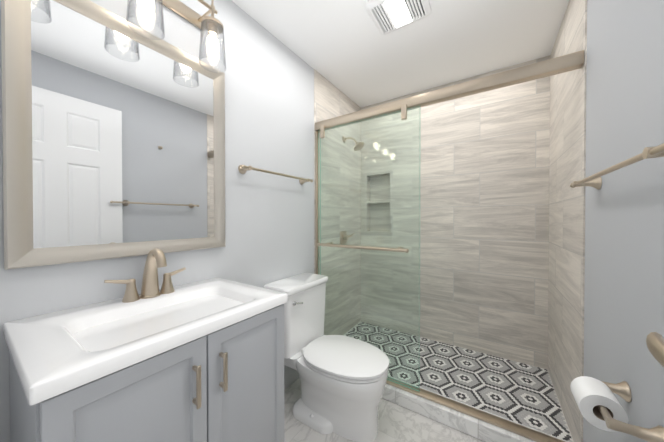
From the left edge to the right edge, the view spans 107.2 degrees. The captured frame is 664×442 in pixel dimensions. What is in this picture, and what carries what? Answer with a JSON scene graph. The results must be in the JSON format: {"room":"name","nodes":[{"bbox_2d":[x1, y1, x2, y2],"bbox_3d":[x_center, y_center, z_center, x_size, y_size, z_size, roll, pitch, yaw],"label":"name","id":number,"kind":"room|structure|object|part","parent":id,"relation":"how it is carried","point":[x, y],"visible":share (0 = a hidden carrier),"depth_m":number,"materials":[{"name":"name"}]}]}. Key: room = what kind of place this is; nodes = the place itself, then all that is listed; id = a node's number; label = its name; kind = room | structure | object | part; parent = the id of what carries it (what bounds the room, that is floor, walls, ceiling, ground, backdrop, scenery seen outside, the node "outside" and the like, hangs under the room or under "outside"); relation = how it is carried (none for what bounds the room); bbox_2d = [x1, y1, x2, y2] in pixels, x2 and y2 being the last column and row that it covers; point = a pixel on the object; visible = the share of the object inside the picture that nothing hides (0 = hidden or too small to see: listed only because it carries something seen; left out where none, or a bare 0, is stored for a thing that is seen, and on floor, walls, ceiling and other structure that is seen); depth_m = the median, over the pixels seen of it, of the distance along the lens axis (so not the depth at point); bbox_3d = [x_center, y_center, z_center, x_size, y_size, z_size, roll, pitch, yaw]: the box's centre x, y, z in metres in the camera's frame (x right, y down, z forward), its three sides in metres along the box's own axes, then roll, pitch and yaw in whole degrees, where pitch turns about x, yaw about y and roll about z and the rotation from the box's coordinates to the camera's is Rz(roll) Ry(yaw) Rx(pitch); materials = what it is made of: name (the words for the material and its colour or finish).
{"room":"bathroom","nodes":[
{"label":"bathroom","id":0,"kind":"room"},
{"bbox_2d":[0,0,313,441],"bbox_3d":[-0.435,0.026,1.587,0.100,2.440,2.740,0,1,33],"label":"wall","id":1,"kind":"structure","parent":0,"point":[269,126],"depth_m":1.38,"materials":[{"name":"grey paint"}]},
{"bbox_2d":[1,0,225,269],"bbox_3d":[-0.751,-0.313,0.989,0.024,0.900,0.692,0,1,33],"label":"mirror","id":2,"kind":"object","parent":1,"relation":"attached to","point":[113,129],"visible":1,"depth_m":0.88,"materials":[{"name":"beige mirror"}]},
{"bbox_2d":[126,0,225,71],"bbox_3d":[-0.707,-0.859,0.911,0.181,0.316,0.621,0,1,33],"label":"sconce","id":3,"kind":"object","parent":1,"relation":"attached to","point":[212,25],"visible":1,"depth_m":1.08,"materials":[{"name":"glass"}]},
{"bbox_2d":[238,165,312,184],"bbox_3d":[-0.335,-0.293,1.576,0.076,0.052,0.617,0,1,33],"label":"towel rail","id":4,"kind":"object","parent":1,"relation":"attached to","point":[242,169],"visible":1,"depth_m":1.45,"materials":[{"name":"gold metal"}]},
{"bbox_2d":[314,69,360,334],"bbox_3d":[0.084,0.020,2.280,0.006,2.440,0.812,0,1,33],"label":"wall tile","id":5,"kind":"structure","parent":1,"relation":"attached to","point":[331,100],"depth_m":2.24,"materials":[{"name":"beige tile"}]},
{"bbox_2d":[340,231,353,243],"bbox_3d":[0.143,0.155,2.307,0.064,0.120,0.157,0,1,33],"label":"fitting","id":6,"kind":"object","parent":5,"relation":"attached to","point":[345,235],"depth_m":2.28,"materials":[{"name":"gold metal"}]},
{"bbox_2d":[342,136,363,150],"bbox_3d":[0.199,-0.722,2.253,0.207,0.156,0.110,0,1,33],"label":"fitting","id":7,"kind":"object","parent":5,"relation":"attached to","point":[356,148],"depth_m":2.24,"materials":[{"name":"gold metal"}]},
{"bbox_2d":[284,379,484,441],"bbox_3d":[0.243,1.255,1.147,1.530,0.190,2.534,0,1,33],"label":"floor","id":8,"kind":"structure","parent":0,"point":[397,423],"depth_m":1.37,"materials":[{"name":"tile"}]},
{"bbox_2d":[3,248,287,441],"bbox_3d":[-0.555,0.632,0.845,0.517,1.059,0.660,0,1,33],"label":"bathroom vanity","id":9,"kind":"object","parent":8,"relation":"on","point":[201,361],"visible":1,"depth_m":0.69,"materials":[{"name":"grey paint"}]},
{"bbox_2d":[104,248,185,302],"bbox_3d":[-0.673,0.197,0.930,0.152,0.191,0.266,0,1,33],"label":"faucet","id":10,"kind":"object","parent":9,"relation":"on","point":[150,293],"depth_m":0.93,"materials":[{"name":"gold metal"}]},
{"bbox_2d":[263,273,388,441],"bbox_3d":[-0.015,0.774,1.479,0.724,0.765,0.428,0,1,33],"label":"toilet","id":11,"kind":"object","parent":8,"relation":"on","point":[343,379],"visible":0.98,"depth_m":1.38,"materials":[{"name":"white ceramic"}]},
{"bbox_3d":[-0.201,0.483,1.447,0.025,0.029,0.075,0,1,33],"label":"lever","id":12,"kind":"part","parent":11,"relation":"part of","materials":[{"name":"silver metal"}]},
{"bbox_3d":[0.076,0.783,1.419,0.504,0.042,0.380,0,1,33],"label":"seat","id":13,"kind":"part","parent":11,"relation":"part of","materials":[{"name":"white plastic"}]},
{"bbox_2d":[343,322,573,441],"bbox_3d":[0.742,1.117,1.903,1.517,0.072,0.722,0,1,33],"label":"mosaic shower floor","id":14,"kind":"structure","parent":8,"relation":"on","point":[521,393],"depth_m":1.69,"materials":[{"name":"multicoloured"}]},
{"bbox_2d":[381,375,568,441],"bbox_3d":[0.509,1.114,1.549,1.528,0.086,0.122,0,1,33],"label":"curb","id":15,"kind":"object","parent":8,"relation":"on","point":[469,425],"visible":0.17,"depth_m":1.37,"materials":[{"name":"stone"}]},
{"bbox_2d":[315,50,583,441],"bbox_3d":[0.497,0.149,1.522,1.517,1.841,0.104,0,1,33],"label":"shower door","id":16,"kind":"structure","parent":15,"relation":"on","point":[557,65],"depth_m":1.54,"materials":[{"name":"clear glass"}]},
{"bbox_3d":[0.225,0.171,1.729,0.776,1.762,0.036,0,1,33],"label":"glass","id":17,"kind":"part","parent":16,"relation":"part of","materials":[{"name":"teal"}]},
{"bbox_2d":[232,0,568,107],"bbox_3d":[0.245,-1.240,1.128,1.730,0.100,2.740,0,1,33],"label":"ceiling","id":18,"kind":"structure","parent":0,"point":[347,48],"depth_m":1.61,"materials":[{"name":"white paint"}]},
{"bbox_2d":[366,0,430,34],"bbox_3d":[0.373,-1.176,1.367,0.300,0.030,0.270,0,1,33],"label":"fan","id":19,"kind":"object","parent":18,"relation":"attached to","point":[398,14],"visible":1,"depth_m":1.37,"materials":[{"name":"white plastic"}]},
{"bbox_2d":[361,55,549,368],"bbox_3d":[0.997,0.020,2.280,1.730,2.440,0.206,0,1,33],"label":"shower wall tile","id":20,"kind":"structure","parent":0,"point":[481,243],"depth_m":2.06,"materials":[{"name":"beige tile"}]},
{"bbox_2d":[583,0,663,441],"bbox_3d":[0.926,0.035,0.691,0.100,2.440,2.740,0,1,33],"label":"wall","id":21,"kind":"structure","parent":0,"point":[624,270],"depth_m":0.76,"materials":[{"name":"grey paint"}]},
{"bbox_2d":[548,0,586,441],"bbox_3d":[1.355,0.028,1.439,0.006,2.440,0.818,0,1,33],"label":"wall tile","id":22,"kind":"structure","parent":21,"relation":"attached to","point":[567,168],"depth_m":1.32,"materials":[{"name":"beige tile"}]},
{"bbox_2d":[570,376,663,441],"bbox_3d":[0.787,0.530,0.699,0.134,0.094,0.251,0,1,33],"label":"paper holder","id":23,"kind":"object","parent":21,"relation":"attached to","point":[599,405],"visible":1,"depth_m":0.68,"materials":[{"name":"white paper"}]},
{"bbox_2d":[570,143,663,189],"bbox_3d":[0.830,-0.146,0.705,0.076,0.052,0.735,0,1,33],"label":"towel rail","id":24,"kind":"object","parent":21,"relation":"attached to","point":[594,180],"visible":1,"depth_m":0.64,"materials":[{"name":"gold metal"}]},
{"bbox_3d":[0.476,0.120,0.150,0.035,2.082,0.760,0,1,33],"label":"door","id":25,"kind":"structure","parent":21,"relation":"in","visible":0},
{"bbox_2d":[646,332,663,366],"bbox_3d":[0.580,0.227,0.400,0.065,0.066,0.159,0,1,33],"label":"door handle","id":26,"kind":"object","parent":25,"relation":"attached to","point":[655,342],"depth_m":0.43,"materials":[{"name":"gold metal"}]}
]}

